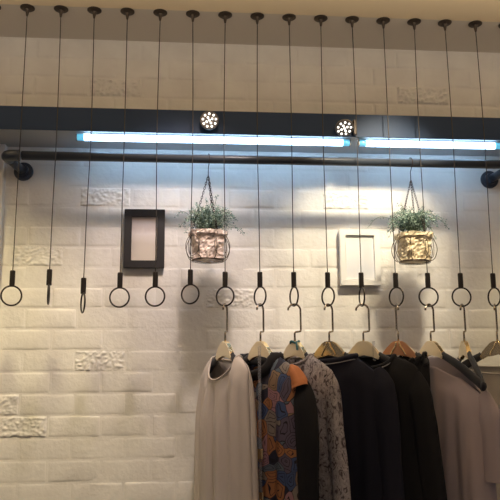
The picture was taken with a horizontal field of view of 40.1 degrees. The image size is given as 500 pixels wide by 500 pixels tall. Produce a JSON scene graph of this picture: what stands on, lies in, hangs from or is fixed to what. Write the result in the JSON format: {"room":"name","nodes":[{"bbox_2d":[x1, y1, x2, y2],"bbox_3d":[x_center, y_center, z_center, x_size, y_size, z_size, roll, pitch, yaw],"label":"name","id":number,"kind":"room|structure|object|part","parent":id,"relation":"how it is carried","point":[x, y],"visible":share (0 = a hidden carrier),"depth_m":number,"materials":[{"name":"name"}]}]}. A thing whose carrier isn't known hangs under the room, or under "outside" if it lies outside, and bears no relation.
{"room":"clothing store","nodes":[
{"label":"clothing store","id":0,"kind":"room"},
{"bbox_2d":[0,37,499,499],"bbox_3d":[0.210,0.563,2.160,5.000,2.660,0.150,0,-10,-5],"label":"wall","id":1,"kind":"structure","parent":0,"point":[100,402],"depth_m":2.20,"materials":[{"name":"white brick"}]},
{"bbox_2d":[0,4,34,305],"bbox_3d":[-0.672,-0.289,1.998,0.043,0.908,0.044,-4,-11,19],"label":"ring","id":2,"kind":"object","parent":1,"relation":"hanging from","point":[27,8],"visible":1,"depth_m":1.98,"materials":[{"name":"brown metal"}]},
{"bbox_2d":[46,5,67,304],"bbox_3d":[-0.571,-0.290,2.006,0.045,0.904,0.044,-7,-12,32],"label":"ring","id":3,"kind":"object","parent":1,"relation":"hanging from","point":[60,9],"visible":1,"depth_m":2.00,"materials":[{"name":"brown metal"}]},
{"bbox_2d":[80,6,101,312],"bbox_3d":[-0.474,-0.278,2.012,0.044,0.928,0.044,-4,-11,19],"label":"ring","id":4,"kind":"object","parent":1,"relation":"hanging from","point":[93,10],"visible":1,"depth_m":2.00,"materials":[{"name":"brown metal"}]},
{"bbox_2d":[109,8,134,307],"bbox_3d":[-0.373,-0.284,2.022,0.045,0.912,0.043,9,-14,-42],"label":"ring","id":5,"kind":"object","parent":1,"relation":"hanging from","point":[128,12],"visible":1,"depth_m":2.00,"materials":[{"name":"brown metal"}]},
{"bbox_2d":[123,209,164,268],"bbox_3d":[-0.334,-0.036,2.164,0.127,0.188,0.016,0,-10,-5],"label":"picture frame","id":6,"kind":"object","parent":1,"relation":"attached to","point":[139,224],"visible":1,"depth_m":2.16,"materials":[{"name":"black wood"}]},
{"bbox_2d":[131,217,156,259],"bbox_3d":[-0.334,-0.035,2.166,0.082,0.143,0.003,0,-10,-5],"label":"print","id":7,"kind":"object","parent":6,"relation":"attached to","point":[143,229],"depth_m":2.16},
{"bbox_2d":[145,9,166,306],"bbox_3d":[-0.274,-0.285,2.030,0.045,0.909,0.043,8,-13,-39],"label":"ring","id":8,"kind":"object","parent":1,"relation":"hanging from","point":[160,13],"visible":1,"depth_m":2.01,"materials":[{"name":"brown metal"}]},
{"bbox_2d":[181,10,199,303],"bbox_3d":[-0.174,-0.288,2.039,0.044,0.902,0.043,4,-11,-23],"label":"ring","id":9,"kind":"object","parent":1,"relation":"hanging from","point":[192,14],"visible":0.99,"depth_m":2.03,"materials":[{"name":"brown metal"}]},
{"bbox_2d":[200,111,218,129],"bbox_3d":[-0.123,-0.392,2.081,0.057,0.057,0.023,0,-10,-5],"label":"spotlight","id":10,"kind":"object","parent":1,"relation":"attached to","point":[209,120],"visible":1,"depth_m":2.07,"materials":[{"name":"grey"}]},
{"bbox_2d":[76,133,350,146],"bbox_3d":[-0.107,-0.339,2.111,0.845,0.022,0.018,0,-10,-5],"label":"tube","id":11,"kind":"object","parent":1,"relation":"attached to","point":[79,136],"visible":1,"depth_m":2.10,"materials":[{"name":"white glass"}]},
{"bbox_2d":[216,11,234,306],"bbox_3d":[-0.074,-0.284,2.046,0.044,0.908,0.043,4,-11,-21],"label":"ring","id":12,"kind":"object","parent":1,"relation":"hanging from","point":[225,15],"visible":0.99,"depth_m":2.02,"materials":[{"name":"brown metal"}]},
{"bbox_2d":[210,303,235,373],"bbox_3d":[-0.071,0.256,1.948,0.031,0.212,0.254,5,-11,-26],"label":"clothes hanger","id":13,"kind":"object","parent":12,"relation":"hanging from","point":[225,349],"visible":0.72,"depth_m":1.95,"materials":[{"name":"beige wood"}]},
{"bbox_3d":[-0.110,0.339,2.008,0.015,0.071,0.087,6,-12,-31],"label":"arm","id":14,"kind":"part","parent":13,"relation":"part of","materials":[{"name":"grey fabric"}]},
{"bbox_3d":[-0.071,0.286,1.943,0.015,0.054,0.108,5,-11,-26],"label":"plate","id":15,"kind":"part","parent":13,"relation":"part of","materials":[{"name":"beige wood"}]},
{"bbox_2d":[194,354,258,499],"bbox_3d":[-0.069,0.708,1.866,0.156,0.832,0.401,5,-11,-26],"label":"long-sleeved top","id":16,"kind":"object","parent":13,"relation":"hanging from","point":[225,448],"visible":0.99,"depth_m":1.82,"materials":[{"name":"beige fabric"}]},
{"bbox_3d":[-0.070,0.334,1.934,0.076,0.072,0.176,5,-11,-26],"label":"neckline trim","id":17,"kind":"part","parent":16,"relation":"part of","materials":[{"name":"beige fabric"}]},
{"bbox_3d":[-0.035,0.312,1.861,0.015,0.071,0.087,4,-11,-21],"label":"arm","id":18,"kind":"part","parent":13,"relation":"part of","materials":[{"name":"grey fabric"}]},
{"bbox_2d":[0,106,499,155],"bbox_3d":[0.165,-0.374,2.200,4.700,0.075,0.161,0,-10,-5],"label":"beam","id":19,"kind":"structure","parent":1,"relation":"attached to","point":[38,128],"depth_m":2.12,"materials":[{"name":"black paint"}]},
{"bbox_2d":[0,4,499,52],"bbox_3d":[0.161,-0.730,2.290,4.700,0.050,0.308,0,-10,-5],"label":"ceiling","id":20,"kind":"structure","parent":1,"relation":"attached to","point":[44,22],"depth_m":2.23,"materials":[{"name":"beige paint"}]},
{"bbox_2d":[1,150,499,187],"bbox_3d":[0.050,-0.259,2.155,1.592,0.060,0.187,0,-10,-5],"label":"pipe rail","id":21,"kind":"object","parent":1,"relation":"attached to","point":[11,157],"visible":0.98,"depth_m":2.07,"materials":[{"name":"black metal"}]},
{"bbox_2d":[185,154,229,263],"bbox_3d":[-0.125,-0.129,2.039,0.134,0.330,0.114,1,-10,-7],"label":"hanging basket","id":22,"kind":"object","parent":21,"relation":"hanging from","point":[211,200],"visible":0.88,"depth_m":2.02,"materials":[{"name":"grey"}]},
{"bbox_3d":[-0.149,-0.135,2.035,0.052,0.187,0.007,2,-10,-12],"label":"chain","id":23,"kind":"part","parent":22,"relation":"part of","materials":[{"name":"grey metal"}]},
{"bbox_2d":[174,195,244,261],"bbox_3d":[-0.117,-0.067,2.022,0.210,0.194,0.136,6,-12,-33],"label":"potted plant","id":24,"kind":"object","parent":22,"relation":"in","point":[206,249],"visible":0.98,"depth_m":2.00,"materials":[{"name":"green plant"}]},
{"bbox_3d":[-0.110,-0.137,2.025,0.023,0.188,0.044,3,-11,-19],"label":"chain","id":25,"kind":"part","parent":22,"relation":"part of","materials":[{"name":"grey metal"}]},
{"bbox_2d":[391,157,437,264],"bbox_3d":[0.495,-0.123,2.089,0.134,0.330,0.114,1,-10,-7],"label":"hanging basket","id":26,"kind":"object","parent":21,"relation":"hanging from","point":[410,182],"visible":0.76,"depth_m":2.07,"materials":[{"name":"grey"}]},
{"bbox_3d":[0.470,-0.127,2.084,0.054,0.182,0.007,2,-10,-12],"label":"chain","id":27,"kind":"part","parent":26,"relation":"part of","materials":[{"name":"grey metal"}]},
{"bbox_2d":[367,203,448,262],"bbox_3d":[0.477,-0.052,2.079,0.286,0.180,0.170,3,-11,-19],"label":"potted plant","id":28,"kind":"object","parent":26,"relation":"in","point":[413,226],"visible":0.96,"depth_m":2.05,"materials":[{"name":"green plant"}]},
{"bbox_3d":[0.510,-0.129,2.075,0.024,0.182,0.043,3,-11,-19],"label":"chain","id":29,"kind":"part","parent":26,"relation":"part of","materials":[{"name":"grey metal"}]},
{"bbox_2d":[250,12,266,306],"bbox_3d":[0.026,-0.283,2.054,0.044,0.908,0.044,-2,-10,9],"label":"ring","id":30,"kind":"object","parent":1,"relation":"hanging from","point":[257,16],"visible":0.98,"depth_m":2.04,"materials":[{"name":"brown metal"}]},
{"bbox_2d":[244,303,271,363],"bbox_3d":[0.030,0.262,1.956,0.040,0.222,0.292,7,-13,-37],"label":"clothes hanger","id":31,"kind":"object","parent":30,"relation":"hanging from","point":[266,350],"visible":0.56,"depth_m":1.96,"materials":[{"name":"beige wood"}]},
{"bbox_3d":[-0.029,0.345,2.014,0.015,0.082,0.105,9,-14,-41],"label":"arm","id":32,"kind":"part","parent":31,"relation":"part of","materials":[{"name":"grey fabric"}]},
{"bbox_3d":[0.030,0.287,1.951,0.015,0.054,0.108,7,-13,-37],"label":"plate","id":33,"kind":"part","parent":31,"relation":"part of","materials":[{"name":"beige wood"}]},
{"bbox_2d":[257,346,263,499],"bbox_3d":[0.027,0.519,1.816,0.016,0.525,0.008,-2,-10,9],"label":"strap","id":34,"kind":"object","parent":31,"relation":"hanging from","point":[260,450],"visible":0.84,"depth_m":1.82,"materials":[{"name":"grey fabric"}]},
{"bbox_2d":[240,352,318,499],"bbox_3d":[0.032,0.577,1.896,0.094,0.580,0.473,7,-13,-37],"label":"blouse","id":35,"kind":"object","parent":31,"relation":"hanging from","point":[289,413],"visible":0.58,"depth_m":1.79,"materials":[{"name":"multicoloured fabric"}]},
{"bbox_2d":[282,14,298,306],"bbox_3d":[0.125,-0.282,2.062,0.044,0.908,0.043,-5,-11,23],"label":"ring","id":36,"kind":"object","parent":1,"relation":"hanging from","point":[287,17],"visible":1,"depth_m":2.05,"materials":[{"name":"brown metal"}]},
{"bbox_2d":[283,303,326,376],"bbox_3d":[0.128,0.263,1.964,0.040,0.222,0.292,7,-12,-34],"label":"clothes hanger","id":37,"kind":"object","parent":36,"relation":"hanging from","point":[294,348],"visible":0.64,"depth_m":1.96,"materials":[{"name":"beige wood"}]},
{"bbox_3d":[0.129,0.288,1.959,0.015,0.054,0.108,7,-12,-34],"label":"plate","id":38,"kind":"part","parent":37,"relation":"part of","materials":[{"name":"beige wood"}]},
{"bbox_2d":[286,353,350,499],"bbox_3d":[0.130,0.570,1.907,0.087,0.557,0.432,7,-12,-34],"label":"blouse","id":39,"kind":"object","parent":37,"relation":"hanging from","point":[334,480],"visible":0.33,"depth_m":1.78,"materials":[{"name":"grey fabric"}]},
{"bbox_2d":[314,15,334,306],"bbox_3d":[0.225,-0.281,2.071,0.044,0.908,0.043,-3,-11,12],"label":"ring","id":40,"kind":"object","parent":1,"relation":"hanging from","point":[319,18],"visible":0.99,"depth_m":2.05,"materials":[{"name":"brown metal"}]},
{"bbox_2d":[313,303,348,358],"bbox_3d":[0.228,0.264,1.972,0.292,0.222,0.043,-8,-13,35],"label":"clothes hanger","id":41,"kind":"object","parent":40,"relation":"hanging from","point":[327,348],"visible":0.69,"depth_m":1.97,"materials":[{"name":"brown wood"}]},
{"bbox_3d":[0.228,0.289,1.967,0.108,0.054,0.015,-8,-13,35],"label":"plate","id":42,"kind":"part","parent":41,"relation":"part of","materials":[{"name":"brown wood"}]},
{"bbox_2d":[318,353,404,499],"bbox_3d":[0.229,0.595,1.910,0.436,0.607,0.080,-8,-13,37],"label":"sweater","id":43,"kind":"object","parent":41,"relation":"hanging from","point":[371,424],"visible":0.37,"depth_m":1.83,"materials":[{"name":"black fabric"}]},
{"bbox_2d":[335,119,355,135],"bbox_3d":[0.296,-0.380,2.113,0.068,0.051,0.048,0,-10,-5],"label":"spotlight","id":44,"kind":"object","parent":1,"relation":"attached to","point":[345,127],"visible":0.98,"depth_m":2.11,"materials":[{"name":"grey"}]},
{"bbox_2d":[345,16,364,306],"bbox_3d":[0.325,-0.281,2.079,0.043,0.908,0.045,-8,-13,36],"label":"ring","id":45,"kind":"object","parent":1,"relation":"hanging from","point":[351,20],"visible":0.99,"depth_m":2.07,"materials":[{"name":"brown metal"}]},
{"bbox_2d":[348,303,389,361],"bbox_3d":[0.328,0.265,1.980,0.292,0.222,0.030,-8,-13,35],"label":"clothes hanger","id":46,"kind":"object","parent":45,"relation":"hanging from","point":[362,348],"visible":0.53,"depth_m":1.97,"materials":[{"name":"beige wood"}]},
{"bbox_3d":[0.328,0.290,1.975,0.108,0.054,0.015,-8,-13,35],"label":"plate","id":47,"kind":"part","parent":46,"relation":"part of","materials":[{"name":"beige wood"}]},
{"bbox_2d":[372,341,375,360],"bbox_3d":[0.353,0.287,1.950,0.008,0.055,0.002,-2,-10,10],"label":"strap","id":48,"kind":"object","parent":46,"relation":"hanging from","point":[373,342],"visible":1,"depth_m":1.95,"materials":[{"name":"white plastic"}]},
{"bbox_3d":[0.403,0.324,1.912,0.106,0.082,0.015,-9,-13,38],"label":"arm","id":49,"kind":"part","parent":46,"relation":"part of","materials":[{"name":"grey fabric"}]},
{"bbox_2d":[338,229,380,285],"bbox_3d":[0.354,0.025,2.209,0.131,0.182,0.018,0,-10,-5],"label":"picture frame","id":50,"kind":"object","parent":1,"relation":"attached to","point":[349,243],"visible":0.98,"depth_m":2.21,"materials":[{"name":"white wood"}]},
{"bbox_2d":[345,236,374,279],"bbox_3d":[0.354,0.025,2.209,0.095,0.146,0.003,0,-10,-5],"label":"print","id":51,"kind":"object","parent":50,"relation":"attached to","point":[352,243],"depth_m":2.21},
{"bbox_2d":[376,17,403,306],"bbox_3d":[0.426,-0.280,2.086,0.048,0.908,0.043,-3,-11,14],"label":"ring","id":52,"kind":"object","parent":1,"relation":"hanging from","point":[382,21],"visible":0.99,"depth_m":2.07,"materials":[{"name":"brown metal"}]},
{"bbox_2d":[381,303,428,365],"bbox_3d":[0.430,0.247,1.991,0.176,0.184,0.039,-6,-12,27],"label":"clothes hanger","id":53,"kind":"object","parent":52,"relation":"hanging from","point":[397,347],"visible":0.69,"depth_m":1.98,"materials":[{"name":"brown wood"}]},
{"bbox_3d":[0.431,0.290,1.984,0.108,0.054,0.015,-6,-12,27],"label":"plate","id":54,"kind":"part","parent":53,"relation":"part of","materials":[{"name":"brown wood"}]},
{"bbox_3d":[0.487,0.310,1.947,0.048,0.043,0.015,-8,-13,38],"label":"arm","id":55,"kind":"part","parent":53,"relation":"part of","materials":[{"name":"grey fabric"}]},
{"bbox_2d":[407,18,438,306],"bbox_3d":[0.524,-0.279,2.095,0.045,0.908,0.043,8,-13,-39],"label":"ring","id":56,"kind":"object","parent":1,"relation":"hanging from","point":[413,22],"visible":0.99,"depth_m":2.08,"materials":[{"name":"brown metal"}]},
{"bbox_2d":[420,303,486,390],"bbox_3d":[0.527,0.280,1.993,0.042,0.250,0.419,5,-11,-26],"label":"clothes hanger","id":57,"kind":"object","parent":56,"relation":"hanging from","point":[432,348],"visible":0.65,"depth_m":1.94,"materials":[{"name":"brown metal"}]},
{"bbox_3d":[0.527,0.291,1.991,0.015,0.054,0.108,5,-11,-26],"label":"plate","id":58,"kind":"part","parent":57,"relation":"part of","materials":[{"name":"beige wood"}]},
{"bbox_3d":[0.582,0.329,1.870,0.014,0.109,0.169,4,-11,-24],"label":"arm","id":59,"kind":"part","parent":57,"relation":"part of","materials":[{"name":"grey fabric"}]},
{"bbox_2d":[357,139,499,148],"bbox_3d":[0.571,-0.334,2.166,0.467,0.022,0.018,0,-10,-5],"label":"tube","id":60,"kind":"object","parent":1,"relation":"attached to","point":[361,142],"visible":0.95,"depth_m":2.16,"materials":[{"name":"white glass"}]},
{"bbox_2d":[438,19,471,306],"bbox_3d":[0.624,-0.278,2.103,0.045,0.908,0.043,9,-14,-43],"label":"ring","id":61,"kind":"object","parent":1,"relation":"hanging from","point":[444,23],"visible":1,"depth_m":2.08,"materials":[{"name":"brown metal"}]},
{"bbox_2d":[457,304,486,390],"bbox_3d":[0.627,0.281,2.002,0.025,0.250,0.409,-1,-10,3],"label":"clothes hanger","id":62,"kind":"object","parent":61,"relation":"hanging from","point":[464,349],"visible":0.72,"depth_m":1.96,"materials":[{"name":"brown metal"}]},
{"bbox_3d":[0.627,0.292,1.999,0.015,0.054,0.108,-1,-10,3],"label":"plate","id":63,"kind":"part","parent":62,"relation":"part of","materials":[{"name":"beige wood"}]},
{"bbox_3d":[0.618,0.328,1.869,0.014,0.109,0.164,-1,-10,6],"label":"arm","id":64,"kind":"part","parent":62,"relation":"part of","materials":[{"name":"black plastic"}]},
{"bbox_2d":[468,20,499,306],"bbox_3d":[0.723,-0.277,2.111,0.044,0.908,0.044,-5,-11,26],"label":"ring","id":65,"kind":"object","parent":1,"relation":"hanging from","point":[474,24],"visible":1,"depth_m":2.10,"materials":[{"name":"brown metal"}]},
{"bbox_2d":[462,304,499,367],"bbox_3d":[0.727,0.268,2.012,0.292,0.222,0.043,-5,-11,25],"label":"clothes hanger","id":66,"kind":"object","parent":65,"relation":"hanging from","point":[493,348],"visible":0.66,"depth_m":2.01,"materials":[{"name":"brown metal"}]},
{"bbox_3d":[0.642,0.345,2.036,0.105,0.082,0.015,-4,-11,21],"label":"arm","id":67,"kind":"part","parent":66,"relation":"part of","materials":[{"name":"grey fabric"}]},
{"bbox_3d":[0.727,0.293,2.007,0.108,0.054,0.015,-5,-11,25],"label":"plate","id":68,"kind":"part","parent":66,"relation":"part of","materials":[{"name":"brown wood"}]},
{"bbox_2d":[0,0,499,21],"bbox_3d":[0.310,-1.059,0.475,4.700,0.051,3.392,0,-10,-5],"label":"ceiling","id":69,"kind":"structure","parent":0,"point":[454,10],"depth_m":2.08,"materials":[{"name":"beige paint"}]},
{"bbox_2d":[359,354,446,499],"bbox_3d":[0.331,0.598,1.920,0.468,0.603,0.074,-8,-13,37],"label":"black top","id":70,"kind":"object","parent":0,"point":[422,464],"visible":0.27,"depth_m":1.83,"materials":[{"name":"black fabric"}]},
{"bbox_2d":[397,351,430,388],"bbox_3d":[0.432,0.570,1.933,0.174,0.561,0.059,-6,-12,27],"label":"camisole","id":71,"kind":"object","parent":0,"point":[425,370],"visible":0.1,"depth_m":1.94,"materials":[{"name":"black fabric"}]},
{"bbox_2d":[428,356,499,499],"bbox_3d":[0.535,0.635,1.925,0.124,0.670,0.495,5,-12,-28],"label":"blouse","id":72,"kind":"object","parent":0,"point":[468,419],"visible":0.44,"depth_m":1.83,"materials":[{"name":"grey fabric"}]},
{"bbox_2d":[465,365,499,499],"bbox_3d":[0.728,0.628,1.945,0.423,0.609,0.107,-5,-11,25],"label":"beige top","id":73,"kind":"object","parent":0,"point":[491,374],"visible":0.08,"depth_m":1.97,"materials":[{"name":"beige fabric"}]},
{"bbox_3d":[0.727,0.346,1.998,0.206,0.036,0.063,-5,-11,25],"label":"neckline trim","id":74,"kind":"part","parent":73,"relation":"part of","materials":[{"name":"beige fabric"}]}
]}

